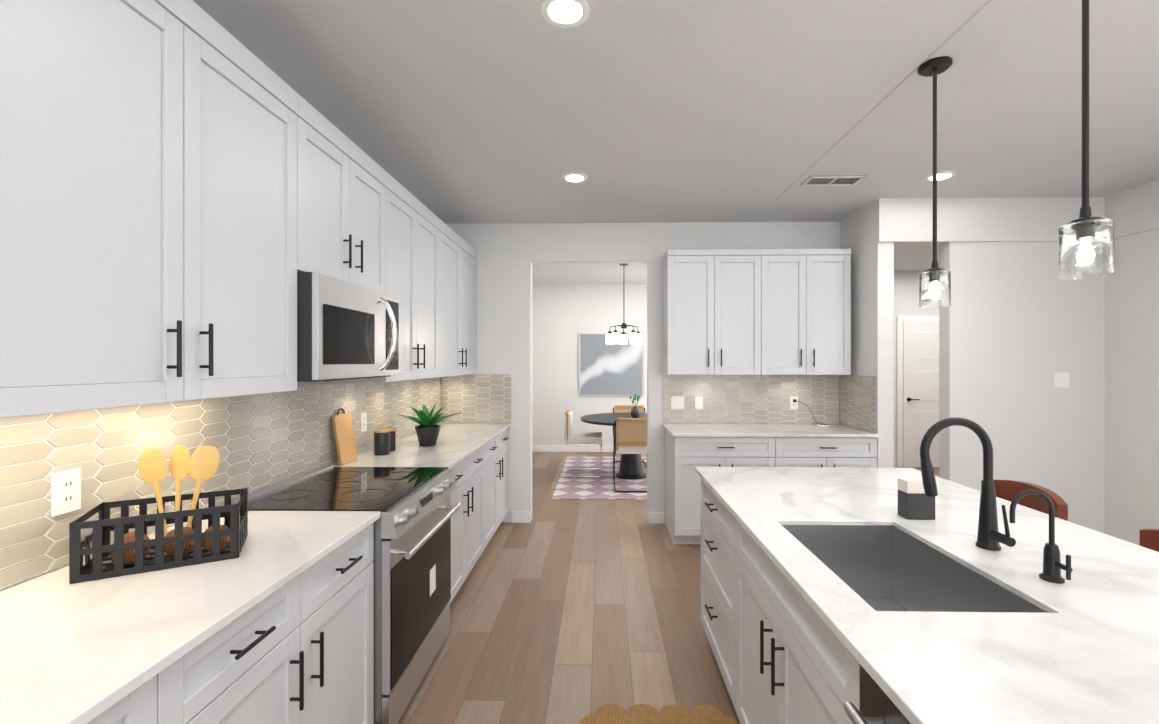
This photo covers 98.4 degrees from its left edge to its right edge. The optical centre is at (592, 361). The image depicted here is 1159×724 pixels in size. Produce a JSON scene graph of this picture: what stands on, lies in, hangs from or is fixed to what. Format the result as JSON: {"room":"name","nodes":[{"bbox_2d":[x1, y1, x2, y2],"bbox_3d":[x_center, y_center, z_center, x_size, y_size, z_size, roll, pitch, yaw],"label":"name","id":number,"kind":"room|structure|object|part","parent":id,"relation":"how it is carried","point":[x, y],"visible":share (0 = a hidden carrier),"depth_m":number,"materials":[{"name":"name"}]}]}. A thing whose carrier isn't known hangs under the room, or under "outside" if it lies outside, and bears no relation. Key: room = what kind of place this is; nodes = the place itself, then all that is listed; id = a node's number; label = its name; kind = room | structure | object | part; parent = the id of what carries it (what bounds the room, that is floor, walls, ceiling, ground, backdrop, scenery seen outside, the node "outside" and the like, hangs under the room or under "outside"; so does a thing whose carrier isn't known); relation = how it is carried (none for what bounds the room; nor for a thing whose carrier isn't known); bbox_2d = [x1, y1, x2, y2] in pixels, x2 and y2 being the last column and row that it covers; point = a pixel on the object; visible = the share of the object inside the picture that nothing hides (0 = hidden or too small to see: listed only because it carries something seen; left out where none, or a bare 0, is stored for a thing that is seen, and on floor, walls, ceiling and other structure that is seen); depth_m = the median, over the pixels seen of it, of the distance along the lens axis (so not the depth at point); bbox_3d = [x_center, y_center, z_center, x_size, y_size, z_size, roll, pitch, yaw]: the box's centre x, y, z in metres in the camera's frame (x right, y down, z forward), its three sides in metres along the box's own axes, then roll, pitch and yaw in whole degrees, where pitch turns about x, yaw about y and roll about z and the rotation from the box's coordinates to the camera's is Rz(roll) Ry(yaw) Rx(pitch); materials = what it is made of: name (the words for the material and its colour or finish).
{"room":"kitchen","nodes":[
{"label":"kitchen","id":0,"kind":"room"},
{"bbox_2d":[0,377,441,590],"bbox_3d":[-1.523,0.100,0.792,0.120,2.740,7.840,0,0,1],"label":"wall","id":1,"kind":"structure","parent":0,"point":[298,383],"depth_m":2.47,"materials":[{"name":"white paint"}]},
{"bbox_2d":[0,0,311,418],"bbox_3d":[-1.285,-0.450,1.374,0.330,1.120,1.140,0,0,1],"label":"upper cabinet","id":2,"kind":"object","parent":1,"relation":"attached to","point":[189,189],"depth_m":1.26,"materials":[{"name":"white paint"}]},
{"bbox_2d":[312,106,387,294],"bbox_3d":[-1.268,-0.678,2.270,0.330,0.665,0.769,0,0,1],"label":"upper cabinet","id":3,"kind":"object","parent":1,"relation":"attached to","point":[350,189],"depth_m":2.24,"materials":[{"name":"white paint"}]},
{"bbox_2d":[297,272,398,381],"bbox_3d":[-1.191,-0.132,2.269,0.484,0.416,0.761,0,0,1],"label":"microwave","id":4,"kind":"object","parent":3,"relation":"attached to","point":[346,330],"visible":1,"depth_m":2.07,"materials":[{"name":"grey metal"}]},
{"bbox_2d":[325,173,443,382],"bbox_3d":[-1.253,-0.450,3.086,0.330,1.120,0.980,0,0,1],"label":"upper cabinet","id":5,"kind":"object","parent":1,"relation":"attached to","point":[415,233],"depth_m":3.07,"materials":[{"name":"white paint"}]},
{"bbox_2d":[0,374,875,589],"bbox_3d":[0.375,0.335,2.004,3.621,0.446,5.096,0,0,1],"label":"tile backsplash","id":6,"kind":"structure","parent":1,"relation":"attached to","point":[259,441],"depth_m":2.10,"materials":[{"name":"beige tile"}]},
{"bbox_2d":[51,468,80,516],"bbox_3d":[-1.441,0.355,1.371,0.008,0.116,0.072,0,0,1],"label":"outlet","id":7,"kind":"object","parent":6,"relation":"attached to","point":[65,491],"visible":1,"depth_m":1.36,"materials":[{"name":"white plastic"}]},
{"bbox_2d":[361,412,366,431],"bbox_3d":[-1.409,0.370,3.080,0.008,0.116,0.072,0,0,1],"label":"outlet","id":8,"kind":"object","parent":6,"relation":"attached to","point":[363,421],"visible":1,"depth_m":3.08,"materials":[{"name":"white plastic"}]},
{"bbox_2d":[671,396,683,408],"bbox_3d":[0.773,0.370,4.538,0.118,0.116,0.008,0,0,1],"label":"light switch","id":9,"kind":"object","parent":6,"relation":"attached to","point":[677,402],"visible":1,"depth_m":4.54,"materials":[{"name":"white plastic"}]},
{"bbox_2d":[695,396,702,408],"bbox_3d":[0.968,0.370,4.535,0.072,0.116,0.008,0,0,1],"label":"light switch","id":10,"kind":"object","parent":6,"relation":"attached to","point":[698,402],"visible":1,"depth_m":4.53,"materials":[{"name":"white plastic"}]},
{"bbox_2d":[790,396,817,423],"bbox_3d":[1.897,0.433,4.471,0.222,0.242,0.102,0,0,1],"label":"outlet","id":11,"kind":"object","parent":6,"relation":"attached to","point":[794,401],"visible":0.96,"depth_m":4.52,"materials":[{"name":"white plastic"}]},
{"bbox_2d":[444,223,476,376],"bbox_3d":[-1.235,-0.450,4.021,0.330,1.120,1.125,0,0,1],"label":"upper cabinet","id":12,"kind":"object","parent":1,"relation":"attached to","point":[460,263],"depth_m":4.02,"materials":[{"name":"white paint"}]},
{"bbox_2d":[532,445,613,451],"bbox_3d":[0.306,1.417,8.150,3.998,0.104,0.016,0,0,1],"label":"baseboard","id":13,"kind":"structure","parent":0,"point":[535,448],"depth_m":8.16,"materials":[{"name":"white paint"}]},
{"bbox_2d":[579,333,642,395],"bbox_3d":[0.305,0.040,8.142,1.040,1.020,0.032,0,0,1],"label":"picture","id":14,"kind":"object","parent":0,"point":[605,369],"visible":0.89,"depth_m":8.13,"materials":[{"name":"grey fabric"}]},
{"bbox_2d":[446,222,839,522],"bbox_3d":[0.429,0.100,4.616,3.600,2.740,0.120,0,0,1],"label":"wall","id":15,"kind":"structure","parent":0,"point":[529,332],"depth_m":4.58,"materials":[{"name":"white paint"}]},
{"bbox_2d":[512,511,529,519],"bbox_3d":[-1.148,1.417,4.713,1.162,0.104,0.013,0,0,1],"label":"baseboard","id":16,"kind":"structure","parent":15,"relation":"attached to","point":[524,517],"depth_m":4.56,"materials":[{"name":"white paint"}]},
{"bbox_2d":[648,512,663,520],"bbox_3d":[1.357,1.417,4.666,1.690,0.104,0.013,0,0,1],"label":"baseboard","id":17,"kind":"structure","parent":15,"relation":"attached to","point":[651,515],"depth_m":4.54,"materials":[{"name":"white paint"}]},
{"bbox_2d":[663,249,850,374],"bbox_3d":[1.403,-0.420,4.351,1.537,1.060,0.368,0,0,1],"label":"upper cabinet","id":18,"kind":"object","parent":15,"relation":"attached to","point":[756,311],"visible":1,"depth_m":4.21,"materials":[{"name":"white paint"}]},
{"bbox_2d":[398,452,938,723],"bbox_3d":[2.001,1.500,2.576,8.400,0.060,11.700,0,0,1],"label":"floor","id":19,"kind":"structure","parent":0,"point":[569,611],"depth_m":2.80,"materials":[{"name":"brown wood"}]},
{"bbox_2d":[88,648,195,723],"bbox_3d":[-1.155,1.028,0.513,0.618,0.884,1.032,0,0,1],"label":"base cabinet","id":20,"kind":"object","parent":19,"relation":"on","point":[169,697],"depth_m":0.98,"materials":[{"name":"white paint"}]},
{"bbox_2d":[0,423,510,723],"bbox_3d":[-1.114,0.573,2.033,0.643,0.025,5.097,0,0,1],"label":"countertop","id":21,"kind":"structure","parent":20,"relation":"on","point":[86,652],"depth_m":1.14,"materials":[{"name":"stone"}]},
{"bbox_2d":[69,488,247,583],"bbox_3d":[-1.216,0.483,1.436,0.351,0.152,0.216,0,0,-29],"label":"wire basket","id":22,"kind":"object","parent":21,"relation":"on","point":[235,516],"visible":0.92,"depth_m":1.37,"materials":[{"name":"black metal"}]},
{"bbox_2d":[110,525,229,563],"bbox_3d":[-1.184,0.510,1.416,0.269,0.084,0.088,0,0,-29],"label":"basket","id":23,"kind":"object","parent":22,"relation":"in","point":[129,554],"visible":0.44,"depth_m":1.40,"materials":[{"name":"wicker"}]},
{"bbox_2d":[138,445,219,536],"bbox_3d":[-1.256,0.402,1.521,0.188,0.300,0.078,0,0,1],"label":"wooden utensils","id":24,"kind":"object","parent":22,"relation":"in","point":[200,465],"visible":0.96,"depth_m":1.52,"materials":[{"name":"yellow wood"}]},
{"bbox_2d":[332,408,356,464],"bbox_3d":[-1.377,0.408,2.780,0.059,0.302,0.175,0,0,1],"label":"cutting board","id":25,"kind":"object","parent":21,"relation":"on","point":[344,438],"visible":1,"depth_m":2.76,"materials":[{"name":"brown wood"}]},
{"bbox_2d":[374,428,394,455],"bbox_3d":[-1.276,0.485,3.028,0.091,0.149,0.091,0,0,-44],"label":"canister","id":26,"kind":"object","parent":21,"relation":"on","point":[384,441],"depth_m":3.00,"materials":[{"name":"black"}]},
{"bbox_2d":[397,404,459,445],"bbox_3d":[-1.081,0.418,3.362,0.429,0.282,0.364,0,0,1],"label":"plant","id":27,"kind":"object","parent":21,"relation":"on","point":[427,429],"visible":1,"depth_m":3.31,"materials":[{"name":"green plant"}]},
{"bbox_2d":[196,523,373,723],"bbox_3d":[-1.139,1.028,1.397,0.618,0.884,0.971,0,0,1],"label":"base cabinet","id":28,"kind":"object","parent":19,"relation":"on","point":[298,649],"depth_m":1.44,"materials":[{"name":"white paint"}]},
{"bbox_2d":[216,465,460,723],"bbox_3d":[-1.054,1.007,2.266,0.728,0.924,0.763,0,0,1],"label":"range","id":29,"kind":"object","parent":19,"relation":"on","point":[412,557],"visible":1,"depth_m":2.10,"materials":[{"name":"black glass"}]},
{"bbox_2d":[450,442,487,602],"bbox_3d":[-1.105,1.027,3.167,0.618,0.884,1.032,0,0,1],"label":"base cabinet","id":30,"kind":"object","parent":19,"relation":"on","point":[469,524],"depth_m":3.23,"materials":[{"name":"white paint"}]},
{"bbox_2d":[488,428,508,542],"bbox_3d":[-1.088,1.027,4.073,0.618,0.884,1.015,0,0,1],"label":"base cabinet","id":31,"kind":"object","parent":19,"relation":"on","point":[498,446],"depth_m":4.10,"materials":[{"name":"white paint"}]},
{"bbox_2d":[552,457,646,499],"bbox_3d":[0.705,1.465,6.516,2.240,0.007,2.370,0,0,1],"label":"dining rug","id":32,"kind":"object","parent":19,"relation":"on","point":[602,487],"visible":0.29,"depth_m":6.01,"materials":[{"name":"fabric"}]},
{"bbox_2d":[563,410,601,476],"bbox_3d":[-0.122,1.050,6.537,0.494,0.818,0.469,0,0,1],"label":"dining chair","id":33,"kind":"object","parent":32,"relation":"on","point":[582,438],"visible":1,"depth_m":6.33,"materials":[{"name":"white fabric"}]},
{"bbox_2d":[580,412,646,479],"bbox_3d":[0.493,1.086,6.405,1.300,0.749,1.300,0,0,1],"label":"dining table","id":34,"kind":"object","parent":32,"relation":"on","point":[630,467],"visible":0.56,"depth_m":6.29,"materials":[{"name":"black wood"}]},
{"bbox_2d":[629,394,639,417],"bbox_3d":[0.538,0.560,6.364,0.139,0.301,0.146,0,0,1],"label":"vase","id":35,"kind":"object","parent":34,"relation":"on","point":[635,412],"visible":0.98,"depth_m":6.32,"materials":[{"name":"grey ceramic"}]},
{"bbox_2d":[613,418,646,492],"bbox_3d":[0.482,1.045,5.828,0.469,0.828,0.494,0,0,1],"label":"dining chair","id":36,"kind":"object","parent":32,"relation":"on","point":[630,435],"visible":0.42,"depth_m":5.61,"materials":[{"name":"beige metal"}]},
{"bbox_2d":[613,405,646,467],"bbox_3d":[0.525,1.045,7.042,0.469,0.828,0.494,0,0,1],"label":"dining chair","id":37,"kind":"object","parent":32,"relation":"on","point":[622,408],"visible":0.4,"depth_m":7.25,"materials":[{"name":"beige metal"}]},
{"bbox_2d":[579,704,739,723],"bbox_3d":[0.264,1.465,1.389,0.666,0.008,1.492,0,0,1],"label":"jute rug","id":38,"kind":"object","parent":19,"relation":"on","point":[645,714],"visible":1,"depth_m":2.06,"materials":[{"name":"beige wicker"}]},
{"bbox_2d":[665,429,876,543],"bbox_3d":[1.440,1.027,4.207,1.577,0.883,0.654,0,0,1],"label":"base cabinet","id":39,"kind":"object","parent":19,"relation":"on","point":[685,457],"visible":0.5,"depth_m":3.93,"materials":[{"name":"white paint"}]},
{"bbox_2d":[663,424,878,436],"bbox_3d":[1.430,0.572,4.213,1.597,0.025,0.642,0,0,1],"label":"countertop","id":40,"kind":"structure","parent":39,"relation":"on","point":[751,430],"depth_m":4.09,"materials":[{"name":"stone"}]},
{"bbox_2d":[701,479,912,723],"bbox_3d":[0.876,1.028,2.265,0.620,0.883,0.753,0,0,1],"label":"base cabinet","id":41,"kind":"object","parent":19,"relation":"on","point":[782,654],"depth_m":1.75,"materials":[{"name":"white paint"}]},
{"bbox_2d":[843,664,910,723],"bbox_3d":[0.803,1.029,0.709,0.656,0.878,0.590,0,0,1],"label":"dishwasher","id":42,"kind":"object","parent":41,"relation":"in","point":[877,705],"visible":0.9,"depth_m":0.94,"materials":[{"name":"silver metal"}]},
{"bbox_2d":[695,467,1158,723],"bbox_3d":[1.094,0.572,1.278,1.145,0.024,2.770,0,0,1],"label":"countertop","id":43,"kind":"structure","parent":41,"relation":"on","point":[1085,650],"depth_m":1.11,"materials":[{"name":"stone"}]},
{"bbox_2d":[898,478,934,519],"bbox_3d":[1.167,0.492,1.802,0.100,0.135,0.060,0,0,1],"label":"block","id":44,"kind":"object","parent":43,"relation":"on","point":[915,502],"visible":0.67,"depth_m":1.77,"materials":[{"name":"grey stone"}]},
{"bbox_2d":[920,417,1015,550],"bbox_3d":[1.110,0.363,1.485,0.233,0.392,0.117,0,0,1],"label":"faucet","id":45,"kind":"object","parent":43,"relation":"on","point":[990,536],"visible":1,"depth_m":1.50,"materials":[{"name":"black metal"}]},
{"bbox_2d":[1009,490,1072,583],"bbox_3d":[1.141,0.444,1.274,0.131,0.231,0.076,0,0,1],"label":"filter faucet","id":46,"kind":"object","parent":43,"relation":"on","point":[1053,565],"visible":0.98,"depth_m":1.28,"materials":[{"name":"black metal"}]},
{"bbox_2d":[981,479,1067,520],"bbox_3d":[1.908,1.028,2.398,0.452,0.885,0.469,0,0,1],"label":"stool","id":47,"kind":"object","parent":19,"relation":"on","point":[1008,490],"visible":0.1,"depth_m":2.38,"materials":[{"name":"leather"}]},
{"bbox_2d":[1140,529,1158,551],"bbox_3d":[1.894,1.028,1.628,0.452,0.885,0.469,0,0,1],"label":"stool","id":48,"kind":"object","parent":19,"relation":"on","point":[1149,538],"visible":0.08,"depth_m":1.82,"materials":[{"name":"leather"}]},
{"bbox_2d":[193,0,1158,283],"bbox_3d":[2.001,-1.309,2.576,8.400,0.082,11.700,0,0,1],"label":"ceiling","id":49,"kind":"structure","parent":0,"point":[631,110],"depth_m":2.43,"materials":[{"name":"white paint"}]},
{"bbox_2d":[541,0,589,27],"bbox_3d":[-0.099,-1.266,1.805,0.176,0.007,0.176,0,0,1],"label":"recessed light","id":50,"kind":"object","parent":49,"relation":"in","point":[566,13],"visible":1,"depth_m":1.81,"materials":[{"name":"white paint"}]},
{"bbox_2d":[562,173,586,182],"bbox_3d":[-0.123,-1.266,3.446,0.176,0.007,0.176,0,0,1],"label":"recessed light","id":51,"kind":"object","parent":49,"relation":"in","point":[574,178],"visible":1,"depth_m":3.43,"materials":[{"name":"white paint"}]},
{"bbox_2d":[606,264,641,344],"bbox_3d":[0.404,-0.750,6.424,0.465,1.040,0.449,0,0,1],"label":"chandelier","id":52,"kind":"object","parent":49,"relation":"hanging from","point":[623,326],"depth_m":6.38,"materials":[{"name":"white glass"}]},
{"bbox_3d":[0.404,-0.295,6.424,0.461,0.130,0.445,0,0,1],"label":"chandelier shades","id":53,"kind":"part","parent":52,"relation":"part of","materials":[{"name":"white glass"}]},
{"bbox_2d":[801,176,866,185],"bbox_3d":[1.678,-1.265,3.493,0.380,0.009,0.170,0,0,1],"label":"ceiling vent","id":54,"kind":"object","parent":49,"relation":"in","point":[832,180],"visible":0.98,"depth_m":3.48,"materials":[{"name":"grey metal"}]},
{"bbox_2d":[918,56,952,307],"bbox_3d":[1.463,-0.754,2.136,0.124,1.032,0.124,0,0,1],"label":"pendant light","id":55,"kind":"object","parent":49,"relation":"hanging from","point":[934,67],"depth_m":2.12,"materials":[{"name":"clear glass"}]},
{"bbox_3d":[1.463,-0.311,2.136,0.112,0.147,0.112,0,0,1],"label":"pendant light shade","id":56,"kind":"part","parent":55,"relation":"part of","materials":[{"name":"clear glass"}]},
{"bbox_2d":[925,172,955,181],"bbox_3d":[2.377,-1.266,3.419,0.176,0.007,0.176,0,0,1],"label":"recessed light","id":57,"kind":"object","parent":49,"relation":"in","point":[941,176],"visible":0.83,"depth_m":3.41,"materials":[{"name":"white paint"}]},
{"bbox_2d":[1058,0,1114,279],"bbox_3d":[1.369,-0.754,1.388,0.124,1.032,0.124,0,0,1],"label":"pendant light","id":58,"kind":"object","parent":49,"relation":"hanging from","point":[1085,212],"depth_m":1.37,"materials":[{"name":"clear glass"}]},
{"bbox_3d":[1.369,-0.311,1.388,0.112,0.147,0.112,0,0,1],"label":"pendant light shade","id":59,"kind":"part","parent":58,"relation":"part of","materials":[{"name":"clear glass"}]},
{"bbox_2d":[840,198,895,467],"bbox_3d":[2.330,0.100,6.060,0.125,2.740,4.362,0,0,1],"label":"wall","id":60,"kind":"structure","parent":0,"point":[870,232],"depth_m":3.93,"materials":[{"name":"white paint"}]},
{"bbox_2d":[896,197,1103,532],"bbox_3d":[3.147,0.100,3.934,1.560,2.740,0.142,0,0,1],"label":"wall","id":61,"kind":"structure","parent":0,"point":[1020,323],"depth_m":3.88,"materials":[{"name":"white paint"}]},
{"bbox_2d":[897,316,938,466],"bbox_3d":[4.728,0.410,6.931,0.960,2.110,0.088,0,0,1],"label":"hall door","id":62,"kind":"structure","parent":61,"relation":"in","point":[917,377],"depth_m":6.94,"materials":[{"name":"white paint"}]},
{"bbox_2d":[1053,373,1068,387],"bbox_3d":[3.633,0.140,3.871,0.118,0.116,0.008,0,0,1],"label":"light switch","id":63,"kind":"object","parent":61,"relation":"attached to","point":[1060,380],"visible":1,"depth_m":3.87,"materials":[{"name":"white plastic"}]},
{"bbox_2d":[1104,179,1158,545],"bbox_3d":[3.948,0.100,0.320,0.142,2.740,7.100,0,0,1],"label":"wall","id":64,"kind":"structure","parent":0,"point":[1131,295],"depth_m":3.67,"materials":[{"name":"white paint"}]}
]}

